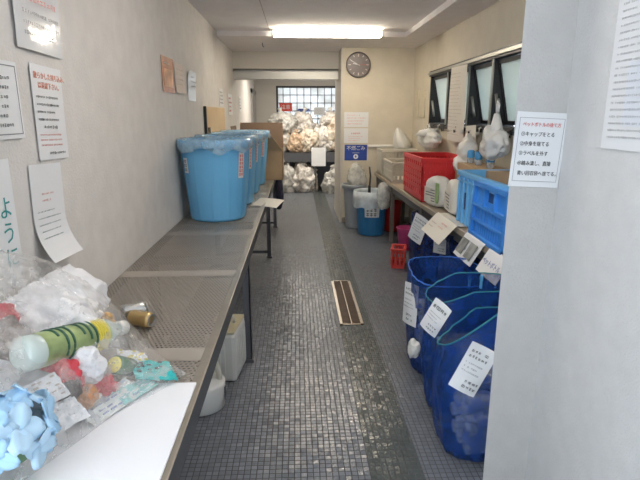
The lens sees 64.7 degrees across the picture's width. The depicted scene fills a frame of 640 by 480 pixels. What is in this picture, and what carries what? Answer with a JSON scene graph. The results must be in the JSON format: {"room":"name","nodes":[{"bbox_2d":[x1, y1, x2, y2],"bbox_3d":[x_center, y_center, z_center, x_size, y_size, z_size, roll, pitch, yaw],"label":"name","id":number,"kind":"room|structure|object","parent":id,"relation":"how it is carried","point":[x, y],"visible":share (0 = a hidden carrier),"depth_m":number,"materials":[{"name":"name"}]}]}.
{"room":"waste facility","nodes":[
{"label":"waste facility","id":0,"kind":"room"},
{"bbox_2d":[0,0,253,379],"bbox_3d":[-1.240,-1.242,5.849,0.150,2.600,10.950,-1,14,-2],"label":"wall","id":1,"kind":"structure","parent":0,"point":[124,184],"depth_m":2.56,"materials":[{"name":"paint"}]},
{"bbox_2d":[0,158,25,296],"bbox_3d":[-0.958,-0.028,1.486,0.004,0.400,0.250,-1,14,-2],"label":"notice","id":2,"kind":"object","parent":1,"relation":"attached to","point":[12,273],"visible":1,"depth_m":1.56,"materials":[{"name":"white paper"}]},
{"bbox_2d":[0,60,25,139],"bbox_3d":[-0.962,-0.416,1.493,0.004,0.235,0.290,-1,14,-2],"label":"notice","id":3,"kind":"object","parent":1,"relation":"attached to","point":[11,118],"visible":1,"depth_m":1.57,"materials":[{"name":"white paper"}]},
{"bbox_2d":[0,75,13,126],"bbox_3d":[-0.960,-0.409,1.484,0.001,0.153,0.201,-1,14,-2],"label":"print","id":4,"kind":"object","parent":3,"relation":"attached to","point":[6,91],"depth_m":1.55,"materials":[{"name":"grey"}]},
{"bbox_2d":[12,0,62,58],"bbox_3d":[-0.971,-0.865,1.727,0.016,0.443,0.342,-1,13,-2],"label":"poster","id":5,"kind":"object","parent":1,"relation":"attached to","point":[37,27],"visible":1,"depth_m":1.75,"materials":[{"name":"white paper"}]},
{"bbox_2d":[22,7,58,40],"bbox_3d":[-0.963,-0.737,1.751,0.001,0.079,0.250,-1,13,-2],"label":"print","id":6,"kind":"object","parent":5,"relation":"attached to","point":[37,25],"depth_m":1.74,"materials":[{"name":"grey"}]},
{"bbox_2d":[30,0,54,10],"bbox_3d":[-0.963,-0.815,1.732,0.001,0.021,0.230,-1,13,-2],"label":"print","id":7,"kind":"object","parent":5,"relation":"on","point":[38,5],"depth_m":1.77,"materials":[{"name":"pink"}]},
{"bbox_2d":[29,62,68,160],"bbox_3d":[-0.977,-0.461,1.840,0.004,0.339,0.262,-1,12,-2],"label":"notice","id":8,"kind":"object","parent":1,"relation":"attached to","point":[46,82],"visible":1,"depth_m":1.82,"materials":[{"name":"white paper"}]},
{"bbox_2d":[36,95,58,120],"bbox_3d":[-0.975,-0.472,1.816,0.001,0.086,0.163,-1,12,-2],"label":"print","id":9,"kind":"object","parent":8,"relation":"on","point":[47,106],"depth_m":1.81,"materials":[{"name":"grey"}]},
{"bbox_2d":[28,162,82,262],"bbox_3d":[-0.946,-0.106,1.823,0.056,0.347,0.246,-1,14,-2],"label":"notice","id":10,"kind":"object","parent":1,"relation":"attached to","point":[54,233],"visible":1,"depth_m":1.81,"materials":[{"name":"white paper"}]},
{"bbox_2d":[41,208,63,238],"bbox_3d":[-0.965,-0.063,1.823,0.013,0.097,0.165,-1,11,-2],"label":"print","id":11,"kind":"object","parent":10,"relation":"attached to","point":[52,220],"depth_m":1.83,"materials":[{"name":"grey"}]},
{"bbox_2d":[161,55,174,93],"bbox_3d":[-1.057,-1.149,3.519,0.004,0.235,0.330,-1,14,-2],"label":"poster","id":12,"kind":"object","parent":1,"relation":"attached to","point":[166,63],"visible":1,"depth_m":3.50,"materials":[{"name":"beige paper"}]},
{"bbox_2d":[174,62,186,93],"bbox_3d":[-1.069,-1.237,3.873,0.012,0.215,0.330,-1,14,-2],"label":"notice","id":13,"kind":"object","parent":1,"relation":"attached to","point":[178,69],"visible":1,"depth_m":3.86,"materials":[{"name":"beige"}]},
{"bbox_2d":[232,51,338,69],"bbox_3d":[-0.491,-2.695,7.276,1.540,0.464,0.350,-1,14,-2],"label":"wall","id":14,"kind":"structure","parent":0,"point":[241,60],"depth_m":7.13,"materials":[{"name":"grey paint"}]},
{"bbox_2d":[233,70,337,79],"bbox_3d":[-0.492,-2.410,7.362,1.540,0.140,0.280,-1,14,-2],"label":"trim","id":15,"kind":"structure","parent":14,"relation":"attached to","point":[237,74],"depth_m":7.24,"materials":[{"name":"silver metal"}]},
{"bbox_2d":[254,80,334,184],"bbox_3d":[0.200,-2.526,11.036,3.400,2.600,0.200,-1,14,-2],"label":"wall","id":16,"kind":"structure","parent":0,"point":[265,89],"depth_m":10.73,"materials":[{"name":"grey paint"}]},
{"bbox_2d":[276,86,334,123],"bbox_3d":[-0.067,-2.701,10.914,1.740,1.200,0.070,-1,14,-2],"label":"window","id":17,"kind":"structure","parent":16,"relation":"in","point":[309,97],"depth_m":10.83,"materials":[{"name":"white glass"}]},
{"bbox_2d":[188,0,446,31],"bbox_3d":[0.591,-1.578,2.163,3.400,0.175,7.400,-1,14,-2],"label":"ceiling","id":18,"kind":"structure","parent":0,"point":[222,15],"depth_m":4.79,"materials":[{"name":"paint"}]},
{"bbox_2d":[271,29,384,37],"bbox_3d":[0.083,-2.312,5.649,1.260,0.076,0.150,-1,14,-2],"label":"ceiling lamp","id":19,"kind":"object","parent":18,"relation":"attached to","point":[327,33],"visible":1,"depth_m":5.60,"materials":[{"name":"white plastic"}]},
{"bbox_2d":[406,0,499,36],"bbox_3d":[1.346,-1.782,3.307,0.490,0.130,5.150,-1,14,-2],"label":"beam","id":20,"kind":"structure","parent":18,"relation":"attached to","point":[451,13],"depth_m":4.64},
{"bbox_2d":[154,185,483,479],"bbox_3d":[0.422,0.252,5.392,3.500,0.080,12.700,-1,14,-2],"label":"floor","id":21,"kind":"structure","parent":0,"point":[320,398],"depth_m":2.97,"materials":[{"name":"tile"}]},
{"bbox_2d":[99,180,277,479],"bbox_3d":[-0.746,0.273,3.643,0.611,0.720,6.800,-1,14,-2],"label":"steel table","id":22,"kind":"object","parent":21,"relation":"on","point":[163,331],"visible":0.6,"depth_m":2.31,"materials":[{"name":"grey"}]},
{"bbox_2d":[0,382,195,479],"bbox_3d":[-0.619,0.565,0.950,0.552,0.007,1.125,-1,14,-2],"label":"board","id":23,"kind":"object","parent":22,"relation":"on","point":[136,442],"visible":0.45,"depth_m":1.22,"materials":[{"name":"white"}]},
{"bbox_2d":[0,383,60,473],"bbox_3d":[-0.673,0.420,1.065,0.220,0.201,0.245,-5,15,-21],"label":"hydrangea","id":24,"kind":"object","parent":23,"relation":"on","point":[25,416],"visible":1,"depth_m":1.05,"materials":[{"name":"blue plant"}]},
{"bbox_2d":[120,301,147,319],"bbox_3d":[-0.735,0.278,1.997,0.098,0.064,0.062,-8,16,-30],"label":"drink can","id":25,"kind":"object","parent":22,"relation":"on","point":[142,306],"visible":0.76,"depth_m":1.98,"materials":[{"name":"silver metal"}]},
{"bbox_2d":[127,309,156,327],"bbox_3d":[-0.676,0.299,1.914,0.098,0.064,0.062,5,15,20],"label":"drink can","id":26,"kind":"object","parent":22,"relation":"on","point":[146,319],"visible":1,"depth_m":1.89,"materials":[{"name":"gold metal"}]},
{"bbox_2d":[176,137,251,221],"bbox_3d":[-0.797,-0.473,3.899,0.564,0.605,0.564,4,14,16],"label":"waste bin","id":27,"kind":"object","parent":22,"relation":"on","point":[216,172],"visible":0.99,"depth_m":3.71,"materials":[{"name":"blue plastic"}]},
{"bbox_2d":[203,106,224,134],"bbox_3d":[-1.134,-1.022,5.581,0.029,0.862,1.305,-1,14,-2],"label":"plywood board","id":28,"kind":"object","parent":22,"relation":"on","point":[214,117],"visible":0.36,"depth_m":5.31,"materials":[{"name":"beige wood"}]},
{"bbox_2d":[194,134,258,204],"bbox_3d":[-0.822,-0.629,4.530,0.564,0.605,0.564,-9,17,-33],"label":"waste bin","id":29,"kind":"object","parent":22,"relation":"on","point":[255,138],"visible":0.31,"depth_m":4.47,"materials":[{"name":"blue plastic"}]},
{"bbox_2d":[208,132,263,193],"bbox_3d":[-0.845,-0.783,5.151,0.564,0.605,0.564,13,19,42],"label":"waste bin","id":30,"kind":"object","parent":22,"relation":"on","point":[260,134],"visible":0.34,"depth_m":5.10,"materials":[{"name":"blue plastic"}]},
{"bbox_2d":[220,130,269,184],"bbox_3d":[-0.855,-0.946,5.811,0.564,0.605,0.564,-5,15,-21],"label":"waste bin","id":31,"kind":"object","parent":22,"relation":"on","point":[266,133],"visible":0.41,"depth_m":5.74,"materials":[{"name":"blue plastic"}]},
{"bbox_2d":[230,123,289,179],"bbox_3d":[-0.729,-1.135,6.410,0.718,0.684,0.680,-1,14,-2],"label":"cardboard box","id":32,"kind":"object","parent":22,"relation":"on","point":[274,164],"visible":0.46,"depth_m":6.22,"materials":[{"name":"brown"}]},
{"bbox_3d":[-0.679,0.236,1.425,0.546,0.401,1.180,-1,14,-2],"label":"bag","id":33,"kind":"object","parent":22,"relation":"on","visible":0},
{"bbox_2d":[0,314,26,360],"bbox_3d":[-0.782,0.247,1.263,0.098,0.119,0.074,-1,14,-2],"label":"scrap","id":34,"kind":"object","parent":33,"relation":"in","point":[10,328],"visible":0.67,"depth_m":1.24,"materials":[{"name":"white"}]},
{"bbox_2d":[0,362,57,402],"bbox_3d":[-0.769,0.396,1.320,0.278,0.163,0.474,-1,14,-2],"label":"plastic bag","id":35,"kind":"object","parent":33,"relation":"in","point":[9,375],"visible":0.08,"depth_m":1.27,"materials":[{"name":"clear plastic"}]},
{"bbox_2d":[23,371,70,401],"bbox_3d":[-0.673,0.374,1.227,0.055,0.066,0.111,10,17,35],"label":"packet","id":36,"kind":"object","parent":35,"relation":"on","point":[51,382],"visible":0.54,"depth_m":1.24,"materials":[{"name":"white"}]},
{"bbox_2d":[31,374,64,394],"bbox_3d":[-0.675,0.367,1.226,0.044,0.048,0.093,9,17,33],"label":"print","id":37,"kind":"object","parent":36,"relation":"attached to","point":[53,383],"depth_m":1.25,"materials":[{"name":"beige"}]},
{"bbox_2d":[0,263,110,367],"bbox_3d":[-0.828,0.233,1.552,0.269,0.224,0.512,-2,14,-10],"label":"plastic bag","id":38,"kind":"object","parent":33,"relation":"in","point":[68,286],"visible":0.53,"depth_m":1.50,"materials":[{"name":"white"}]},
{"bbox_2d":[40,358,84,401],"bbox_3d":[-0.668,0.365,1.314,0.119,0.133,0.076,-1,14,-2],"label":"wrapper","id":39,"kind":"object","parent":33,"relation":"in","point":[66,369],"visible":0.46,"depth_m":1.29,"materials":[{"name":"red"}]},
{"bbox_2d":[9,318,129,372],"bbox_3d":[-0.666,0.266,1.392,0.099,0.154,0.401,4,14,15],"label":"bottle","id":40,"kind":"object","parent":33,"relation":"in","point":[46,347],"visible":0.85,"depth_m":1.28,"materials":[{"name":"green"}]},
{"bbox_2d":[40,321,98,358],"bbox_3d":[-0.675,0.271,1.355,0.096,0.120,0.187,4,14,14],"label":"print","id":41,"kind":"object","parent":40,"relation":"attached to","point":[68,338],"depth_m":1.33,"materials":[{"name":"green"}]},
{"bbox_2d":[53,396,90,433],"bbox_3d":[-0.625,0.426,1.238,0.059,0.052,0.097,10,17,34],"label":"paper square","id":42,"kind":"object","parent":33,"relation":"in","point":[69,411],"visible":0.72,"depth_m":1.25,"materials":[{"name":"white paper"}]},
{"bbox_2d":[53,397,85,425],"bbox_3d":[-0.625,0.424,1.238,0.046,0.044,0.078,9,17,33],"label":"print","id":43,"kind":"object","parent":42,"relation":"attached to","point":[69,411],"depth_m":1.25,"materials":[{"name":"white paper"}]},
{"bbox_2d":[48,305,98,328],"bbox_3d":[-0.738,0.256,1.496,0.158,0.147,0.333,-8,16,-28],"label":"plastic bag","id":44,"kind":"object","parent":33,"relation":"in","point":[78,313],"visible":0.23,"depth_m":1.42,"materials":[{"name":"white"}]},
{"bbox_2d":[77,383,98,410],"bbox_3d":[-0.611,0.411,1.317,0.060,0.061,0.065,-1,14,-2],"label":"scrap","id":45,"kind":"object","parent":33,"relation":"in","point":[90,395],"visible":0.7,"depth_m":1.30,"materials":[{"name":"brown"}]},
{"bbox_2d":[69,346,107,384],"bbox_3d":[-0.637,0.338,1.359,0.100,0.122,0.101,5,15,19],"label":"paper wad","id":46,"kind":"object","parent":33,"relation":"in","point":[93,365],"visible":0.54,"depth_m":1.34,"materials":[{"name":"white paper"}]},
{"bbox_2d":[94,373,119,396],"bbox_3d":[-0.595,0.405,1.392,0.069,0.063,0.066,10,17,34],"label":"wrapper","id":47,"kind":"object","parent":33,"relation":"in","point":[107,384],"visible":0.72,"depth_m":1.38,"materials":[{"name":"red"}]},
{"bbox_2d":[85,377,141,426],"bbox_3d":[-0.567,0.433,1.365,0.071,0.050,0.175,7,15,25],"label":"packet","id":48,"kind":"object","parent":33,"relation":"in","point":[104,407],"visible":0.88,"depth_m":1.35,"materials":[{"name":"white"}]},
{"bbox_2d":[107,355,136,375],"bbox_3d":[-0.571,0.365,1.460,0.054,0.080,0.090,5,15,19],"label":"bottle","id":49,"kind":"object","parent":33,"relation":"in","point":[117,365],"visible":0.98,"depth_m":1.43,"materials":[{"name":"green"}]},
{"bbox_2d":[110,379,157,404],"bbox_3d":[-0.523,0.422,1.427,0.048,0.032,0.129,8,16,28],"label":"packet","id":50,"kind":"object","parent":33,"relation":"in","point":[144,386],"visible":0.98,"depth_m":1.43,"materials":[{"name":"teal"}]},
{"bbox_2d":[120,379,154,398],"bbox_3d":[-0.523,0.419,1.429,0.036,0.028,0.106,8,16,30],"label":"print","id":51,"kind":"object","parent":50,"relation":"on","point":[144,386],"depth_m":1.44,"materials":[{"name":"teal plastic"}]},
{"bbox_2d":[133,360,177,380],"bbox_3d":[-0.496,0.387,1.502,0.127,0.059,0.085,-7,15,-25],"label":"packet","id":52,"kind":"object","parent":33,"relation":"in","point":[147,369],"visible":0.94,"depth_m":1.50,"materials":[{"name":"teal"}]},
{"bbox_2d":[136,361,163,374],"bbox_3d":[-0.509,0.381,1.504,0.085,0.048,0.050,-7,16,-26],"label":"print","id":53,"kind":"object","parent":52,"relation":"attached to","point":[143,367],"depth_m":1.50,"materials":[{"name":"teal"}]},
{"bbox_2d":[179,361,225,416],"bbox_3d":[-0.621,0.724,2.647,0.246,0.323,0.244,-5,15,-19],"label":"tub","id":54,"kind":"object","parent":21,"relation":"on","point":[214,401],"visible":0.35,"depth_m":2.60,"materials":[{"name":"white plastic"}]},
{"bbox_2d":[205,314,245,380],"bbox_3d":[-0.555,0.615,3.011,0.186,0.359,0.286,1,14,4],"label":"plastic container","id":55,"kind":"object","parent":21,"relation":"on","point":[232,357],"visible":0.64,"depth_m":2.90,"materials":[{"name":"white"}]},
{"bbox_2d":[282,162,295,192],"bbox_3d":[-0.657,-1.253,10.088,0.395,0.604,0.420,9,17,33],"label":"garbage bag","id":56,"kind":"object","parent":21,"relation":"on","point":[287,181],"visible":0.62,"depth_m":9.95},
{"bbox_2d":[267,151,334,191],"bbox_3d":[0.037,-1.442,10.446,2.300,0.780,0.850,-1,14,-2],"label":"rack","id":57,"kind":"object","parent":21,"relation":"on","point":[290,157],"visible":0.26,"depth_m":9.98,"materials":[{"name":"grey"}]},
{"bbox_2d":[283,132,290,151],"bbox_3d":[-0.817,-2.087,10.226,0.614,0.600,0.632,-4,15,-17],"label":"garbage bag","id":58,"kind":"object","parent":57,"relation":"on","point":[285,134],"visible":0.16,"depth_m":10.03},
{"bbox_2d":[267,107,297,132],"bbox_3d":[-0.748,-2.409,10.139,0.644,0.505,0.627,1,14,3],"label":"garbage bag","id":59,"kind":"object","parent":58,"relation":"on","point":[289,121],"visible":0.73,"depth_m":9.95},
{"bbox_2d":[286,129,303,152],"bbox_3d":[-0.475,-1.971,10.031,0.411,0.460,0.397,-1,14,-2],"label":"garbage bag","id":60,"kind":"object","parent":57,"relation":"on","point":[294,145],"visible":0.9,"depth_m":9.90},
{"bbox_2d":[300,125,318,152],"bbox_3d":[-0.255,-2.014,10.057,0.475,0.535,0.430,-1,14,-2],"label":"garbage bag","id":61,"kind":"object","parent":57,"relation":"on","point":[310,138],"visible":0.77,"depth_m":9.92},
{"bbox_2d":[311,148,325,165],"bbox_3d":[-0.028,-1.634,9.931,0.280,0.360,0.006,-1,14,-2],"label":"note","id":62,"kind":"object","parent":57,"relation":"hanging from","point":[318,155],"visible":1,"depth_m":9.93,"materials":[{"name":"white paper"}]},
{"bbox_2d":[314,122,332,151],"bbox_3d":[0.024,-2.069,10.174,0.465,0.590,0.539,-1,14,-2],"label":"garbage bag","id":63,"kind":"object","parent":57,"relation":"on","point":[322,131],"visible":0.48,"depth_m":10.01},
{"bbox_3d":[-0.085,-2.135,10.472,0.547,0.574,0.433,-1,14,-2],"label":"garbage bag","id":64,"kind":"object","parent":57,"relation":"on","visible":0},
{"bbox_2d":[294,107,315,133],"bbox_3d":[-0.340,-2.425,10.319,0.524,0.566,0.452,-1,14,-2],"label":"garbage bag","id":65,"kind":"object","parent":64,"relation":"on","point":[303,118],"visible":0.52,"depth_m":10.18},
{"bbox_2d":[292,162,316,192],"bbox_3d":[-0.357,-1.284,10.161,0.559,0.630,0.551,-5,15,-19],"label":"garbage bag","id":66,"kind":"object","parent":21,"relation":"on","point":[304,177],"visible":0.81,"depth_m":9.99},
{"bbox_2d":[321,164,334,193],"bbox_3d":[0.297,-1.211,9.999,0.521,0.569,0.468,-7,16,-27],"label":"garbage bag","id":67,"kind":"object","parent":21,"relation":"on","point":[328,184],"visible":0.45,"depth_m":9.88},
{"bbox_2d":[331,280,363,324],"bbox_3d":[0.213,0.501,4.207,0.176,0.006,1.020,-1,14,-2],"label":"floor drain","id":68,"kind":"object","parent":21,"relation":"on","point":[348,311],"visible":1,"depth_m":4.12,"materials":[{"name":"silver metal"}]},
{"bbox_2d":[342,182,366,228],"bbox_3d":[0.465,-0.471,6.896,0.345,0.600,0.345,-3,14,-14],"label":"waste bin","id":69,"kind":"object","parent":21,"relation":"on","point":[351,222],"visible":0.65,"depth_m":6.80,"materials":[{"name":"grey plastic"}]},
{"bbox_2d":[347,163,366,184],"bbox_3d":[0.498,-0.853,6.810,0.271,0.379,0.231,-1,14,-2],"label":"plastic bag","id":70,"kind":"object","parent":69,"relation":"in","point":[357,179],"visible":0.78,"depth_m":6.74,"materials":[{"name":"white"}]},
{"bbox_2d":[357,208,385,235],"bbox_3d":[0.662,-0.357,6.521,0.458,0.560,0.458,-2,14,-10],"label":"waste bin","id":71,"kind":"object","parent":21,"relation":"on","point":[370,222],"visible":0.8,"depth_m":6.40,"materials":[{"name":"blue plastic"}]},
{"bbox_2d":[353,188,389,209],"bbox_3d":[0.662,-0.527,6.479,0.488,0.226,0.486,-1,14,-2],"label":"liner","id":72,"kind":"object","parent":71,"relation":"on","point":[362,198],"visible":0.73,"depth_m":6.29,"materials":[{"name":"white"}]},
{"bbox_2d":[384,200,402,231],"bbox_3d":[0.960,-0.322,6.718,0.268,0.396,0.266,-1,14,-2],"label":"tub","id":73,"kind":"object","parent":21,"relation":"on","point":[398,203],"visible":0.48,"depth_m":6.64,"materials":[{"name":"red plastic"}]},
{"bbox_2d":[390,244,406,268],"bbox_3d":[0.802,0.164,5.166,0.154,0.200,0.234,3,14,11],"label":"basket","id":74,"kind":"object","parent":21,"relation":"on","point":[395,263],"visible":1,"depth_m":5.08,"materials":[{"name":"red"}]},
{"bbox_2d":[408,210,439,284],"bbox_3d":[1.058,0.046,4.606,0.565,0.672,0.626,0,14,1],"label":"net bag","id":75,"kind":"object","parent":21,"relation":"on","point":[420,243],"visible":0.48,"depth_m":4.37,"materials":[{"name":"blue"}]},
{"bbox_2d":[374,172,488,259],"bbox_3d":[1.129,0.011,4.694,0.435,0.723,5.100,-1,14,-3],"label":"shelf","id":76,"kind":"object","parent":21,"relation":"on","point":[427,211],"visible":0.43,"depth_m":5.13,"materials":[{"name":"beige"}]},
{"bbox_2d":[383,158,403,182],"bbox_3d":[1.066,-0.860,6.213,0.484,0.240,0.634,-1,14,-2],"label":"crate","id":77,"kind":"object","parent":76,"relation":"on","point":[394,176],"visible":0.45,"depth_m":6.07,"materials":[{"name":"beige plastic"}]},
{"bbox_2d":[377,147,417,174],"bbox_3d":[1.036,-1.072,6.861,0.484,0.340,0.414,-1,14,-2],"label":"crate","id":78,"kind":"object","parent":76,"relation":"on","point":[382,152],"visible":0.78,"depth_m":6.66,"materials":[{"name":"beige plastic"}]},
{"bbox_2d":[403,152,456,201],"bbox_3d":[1.126,-0.636,4.972,0.464,0.400,0.774,-1,14,-2],"label":"crate","id":79,"kind":"object","parent":76,"relation":"on","point":[419,167],"visible":0.64,"depth_m":4.69,"materials":[{"name":"red plastic"}]},
{"bbox_2d":[424,176,448,206],"bbox_3d":[1.029,-0.427,4.413,0.164,0.264,0.295,-4,15,-16],"label":"bag","id":80,"kind":"object","parent":76,"relation":"on","point":[434,190],"visible":0.8,"depth_m":4.33,"materials":[{"name":"white plastic"}]},
{"bbox_2d":[422,212,466,244],"bbox_3d":[0.943,-0.095,3.855,0.227,0.139,0.520,-1,14,-2],"label":"sign","id":81,"kind":"object","parent":76,"relation":"attached to","point":[440,225],"visible":0.98,"depth_m":3.82,"materials":[{"name":"beige paper"}]},
{"bbox_2d":[444,179,458,214],"bbox_3d":[1.123,-0.347,4.049,0.208,0.283,0.309,1,14,3],"label":"bag","id":82,"kind":"object","parent":76,"relation":"on","point":[451,193],"visible":0.53,"depth_m":3.96,"materials":[{"name":"white plastic"}]},
{"bbox_2d":[453,232,485,266],"bbox_3d":[0.993,0.055,3.255,0.179,0.144,0.340,-1,14,-2],"label":"sign","id":83,"kind":"object","parent":76,"relation":"attached to","point":[469,247],"visible":0.68,"depth_m":3.22,"materials":[{"name":"white paper"}]},
{"bbox_2d":[463,242,477,260],"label":"print","id":84,"kind":"object","parent":83,"relation":"attached to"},
{"bbox_2d":[455,162,509,184],"bbox_3d":[1.309,-0.411,4.103,0.204,0.380,0.800,-1,14,-2],"label":"cardboard tray","id":85,"kind":"object","parent":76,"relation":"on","point":[502,176],"visible":0.13,"depth_m":3.86,"materials":[{"name":"brown cardboard"}]},
{"bbox_2d":[453,155,479,170],"bbox_3d":[1.294,-0.655,4.468,0.236,0.217,0.282,4,14,15],"label":"plastic bag","id":86,"kind":"object","parent":85,"relation":"on","point":[457,158],"visible":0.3,"depth_m":4.40,"materials":[{"name":"white"}]},
{"bbox_2d":[456,133,477,160],"bbox_3d":[1.294,-0.798,4.441,0.168,0.275,0.271,-1,14,-2],"label":"plastic bag","id":87,"kind":"object","parent":86,"relation":"on","point":[467,143],"visible":0.74,"depth_m":4.35,"materials":[{"name":"white"}]},
{"bbox_2d":[456,169,509,227],"bbox_3d":[1.246,-0.225,3.342,0.416,0.385,0.936,-1,14,-2],"label":"container","id":88,"kind":"object","parent":76,"relation":"on","point":[466,178],"visible":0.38,"depth_m":3.59,"materials":[{"name":"blue"}]},
{"bbox_2d":[468,180,508,254],"bbox_3d":[1.034,-0.148,3.083,0.058,0.361,0.560,-1,14,-2],"label":"crate","id":89,"kind":"object","parent":76,"relation":"on","point":[487,222],"visible":0.81,"depth_m":3.08,"materials":[{"name":"blue"}]},
{"bbox_2d":[476,248,502,273],"bbox_3d":[1.014,0.145,2.872,0.164,0.135,0.310,-1,14,-2],"label":"sign","id":90,"kind":"object","parent":76,"relation":"attached to","point":[491,262],"visible":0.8,"depth_m":2.90,"materials":[{"name":"white paper"}]},
{"bbox_2d":[402,256,477,373],"bbox_3d":[0.740,0.443,3.074,0.500,0.638,0.591,-1,14,-2],"label":"net bag","id":91,"kind":"object","parent":21,"relation":"on","point":[420,277],"visible":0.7,"depth_m":3.07,"materials":[{"name":"blue"}]},
{"bbox_2d":[420,272,500,412],"bbox_3d":[0.753,0.538,2.623,0.518,0.672,0.352,-1,14,-2],"label":"net bag","id":92,"kind":"object","parent":21,"relation":"on","point":[439,315],"visible":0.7,"depth_m":2.56,"materials":[{"name":"blue"}]},
{"bbox_2d":[432,307,497,461],"bbox_3d":[0.799,0.591,2.280,0.548,0.734,0.378,-1,14,-2],"label":"net bag","id":93,"kind":"object","parent":21,"relation":"on","point":[456,372],"visible":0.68,"depth_m":2.18,"materials":[{"name":"blue"}]},
{"bbox_2d":[462,362,481,377],"bbox_3d":[0.625,0.531,2.077,0.073,0.044,0.008,27,12,7],"label":"print","id":94,"kind":"object","parent":93,"relation":"attached to","point":[469,369],"depth_m":2.08,"materials":[{"name":"grey"}]},
{"bbox_2d":[433,235,499,289],"bbox_3d":[1.156,0.231,3.986,0.498,0.611,0.567,-1,14,-2],"label":"net bag","id":95,"kind":"object","parent":21,"relation":"on","point":[448,245],"visible":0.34,"depth_m":3.85,"materials":[{"name":"blue"}]},
{"bbox_2d":[216,31,434,51],"bbox_3d":[0.312,-3.070,8.303,3.400,0.230,5.250,-1,14,-2],"label":"ceiling","id":96,"kind":"structure","parent":0,"point":[234,40],"depth_m":6.25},
{"bbox_2d":[334,47,342,221],"bbox_3d":[0.274,-1.552,7.517,0.025,2.400,1.100,-1,14,-2],"label":"wall","id":97,"kind":"structure","parent":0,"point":[338,83],"depth_m":7.26,"materials":[{"name":"grey paint"}]},
{"bbox_2d":[342,48,415,216],"bbox_3d":[0.917,-1.664,7.554,1.285,2.600,1.130,-1,14,-2],"label":"wall","id":98,"kind":"structure","parent":0,"point":[386,91],"depth_m":6.90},
{"bbox_2d":[344,145,366,159],"bbox_3d":[0.500,-1.222,7.058,0.315,0.215,0.004,-1,14,-2],"label":"notice","id":99,"kind":"object","parent":98,"relation":"attached to","point":[352,152],"visible":1,"depth_m":7.06,"materials":[{"name":"blue"}]},
{"bbox_2d":[344,128,367,142],"bbox_3d":[0.500,-1.447,7.002,0.335,0.200,0.004,-1,14,-2],"label":"notice","id":100,"kind":"object","parent":98,"relation":"attached to","point":[351,135],"visible":1,"depth_m":7.00,"materials":[{"name":"white paper"}]},
{"bbox_2d":[344,112,368,126],"bbox_3d":[0.500,-1.656,6.950,0.335,0.200,0.004,-1,14,-2],"label":"notice","id":101,"kind":"object","parent":98,"relation":"attached to","point":[351,119],"visible":1,"depth_m":6.95,"materials":[{"name":"white paper"}]},
{"bbox_2d":[346,52,370,77],"bbox_3d":[0.514,-2.346,6.764,0.330,0.330,0.036,-1,14,-2],"label":"wall clock","id":102,"kind":"object","parent":98,"relation":"attached to","point":[358,64],"visible":1,"depth_m":6.75,"materials":[{"name":"grey"}]},
{"bbox_3d":[1.129,-1.248,6.979,0.260,0.050,0.165,-1,14,-2],"label":"tray","id":103,"kind":"object","parent":98,"relation":"attached to","visible":0},
{"bbox_2d":[393,128,410,148],"bbox_3d":[1.115,-1.387,6.928,0.232,0.300,0.235,8,16,28],"label":"plastic bag","id":104,"kind":"object","parent":103,"relation":"on","point":[400,140],"visible":0.88,"depth_m":6.86,"materials":[{"name":"plastic"}]},
{"bbox_2d":[409,0,525,222],"bbox_3d":[1.507,-0.916,4.534,0.220,2.600,5.300,-1,14,-2],"label":"wall","id":105,"kind":"structure","parent":0,"point":[499,25],"depth_m":4.72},
{"bbox_2d":[426,42,521,137],"bbox_3d":[1.452,-1.291,4.535,0.282,0.667,3.113,-1,14,-2],"label":"window","id":106,"kind":"structure","parent":105,"relation":"in","point":[493,75],"depth_m":4.45,"materials":[{"name":"brown metal"}]},
{"bbox_2d":[414,125,441,149],"bbox_3d":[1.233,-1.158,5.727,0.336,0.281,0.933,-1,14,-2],"label":"bag","id":107,"kind":"object","parent":106,"relation":"hanging from","point":[429,138],"visible":1,"depth_m":5.56,"materials":[{"name":"white plastic"}]},
{"bbox_2d":[447,64,467,142],"bbox_3d":[1.314,-1.309,4.871,0.024,0.720,0.528,-1,15,-2],"label":"sheet","id":108,"kind":"object","parent":106,"relation":"hanging from","point":[457,96],"visible":1,"depth_m":4.86,"materials":[{"name":"beige paper"}]},
{"bbox_2d":[447,72,460,134],"bbox_3d":[1.302,-1.309,4.872,0.001,0.574,0.398,-1,15,-2],"label":"print","id":109,"kind":"object","parent":108,"relation":"attached to","point":[454,119],"depth_m":4.92,"materials":[{"name":"beige"}]},
{"bbox_2d":[479,98,510,160],"bbox_3d":[1.303,-0.813,3.740,0.188,0.456,0.349,-1,14,-2],"label":"bag","id":110,"kind":"object","parent":106,"relation":"hanging from","point":[495,143],"visible":1,"depth_m":3.69,"materials":[{"name":"white plastic"}]},
{"bbox_2d":[483,0,578,479],"bbox_3d":[1.237,-0.249,1.840,1.165,2.600,0.140,-1,14,-2],"label":"wall","id":111,"kind":"structure","parent":0,"point":[549,30],"depth_m":1.83,"materials":[{"name":"paint"}]},
{"bbox_2d":[508,111,566,187],"bbox_3d":[0.746,-0.307,1.726,0.187,0.260,0.004,-1,14,-2],"label":"notice","id":112,"kind":"object","parent":111,"relation":"attached to","point":[538,144],"visible":1,"depth_m":1.73,"materials":[{"name":"white paper"}]},
{"bbox_2d":[525,0,639,479],"bbox_3d":[1.017,0.121,0.344,0.241,2.600,2.920,-1,14,-2],"label":"wall","id":113,"kind":"structure","parent":0,"point":[585,422],"depth_m":1.57,"materials":[{"name":"paint"}]},
{"bbox_2d":[600,0,639,151],"bbox_3d":[0.843,-0.495,1.292,0.004,0.530,0.310,-1,14,-2],"label":"notice","id":114,"kind":"object","parent":113,"relation":"attached to","point":[621,126],"visible":1,"depth_m":1.39,"materials":[{"name":"white paper"}]},
{"bbox_2d":[621,60,639,126],"bbox_3d":[0.843,-0.375,1.286,0.001,0.170,0.210,-1,14,-2],"label":"print","id":115,"kind":"object","parent":114,"relation":"attached to","point":[630,101],"depth_m":1.36,"materials":[{"name":"white"}]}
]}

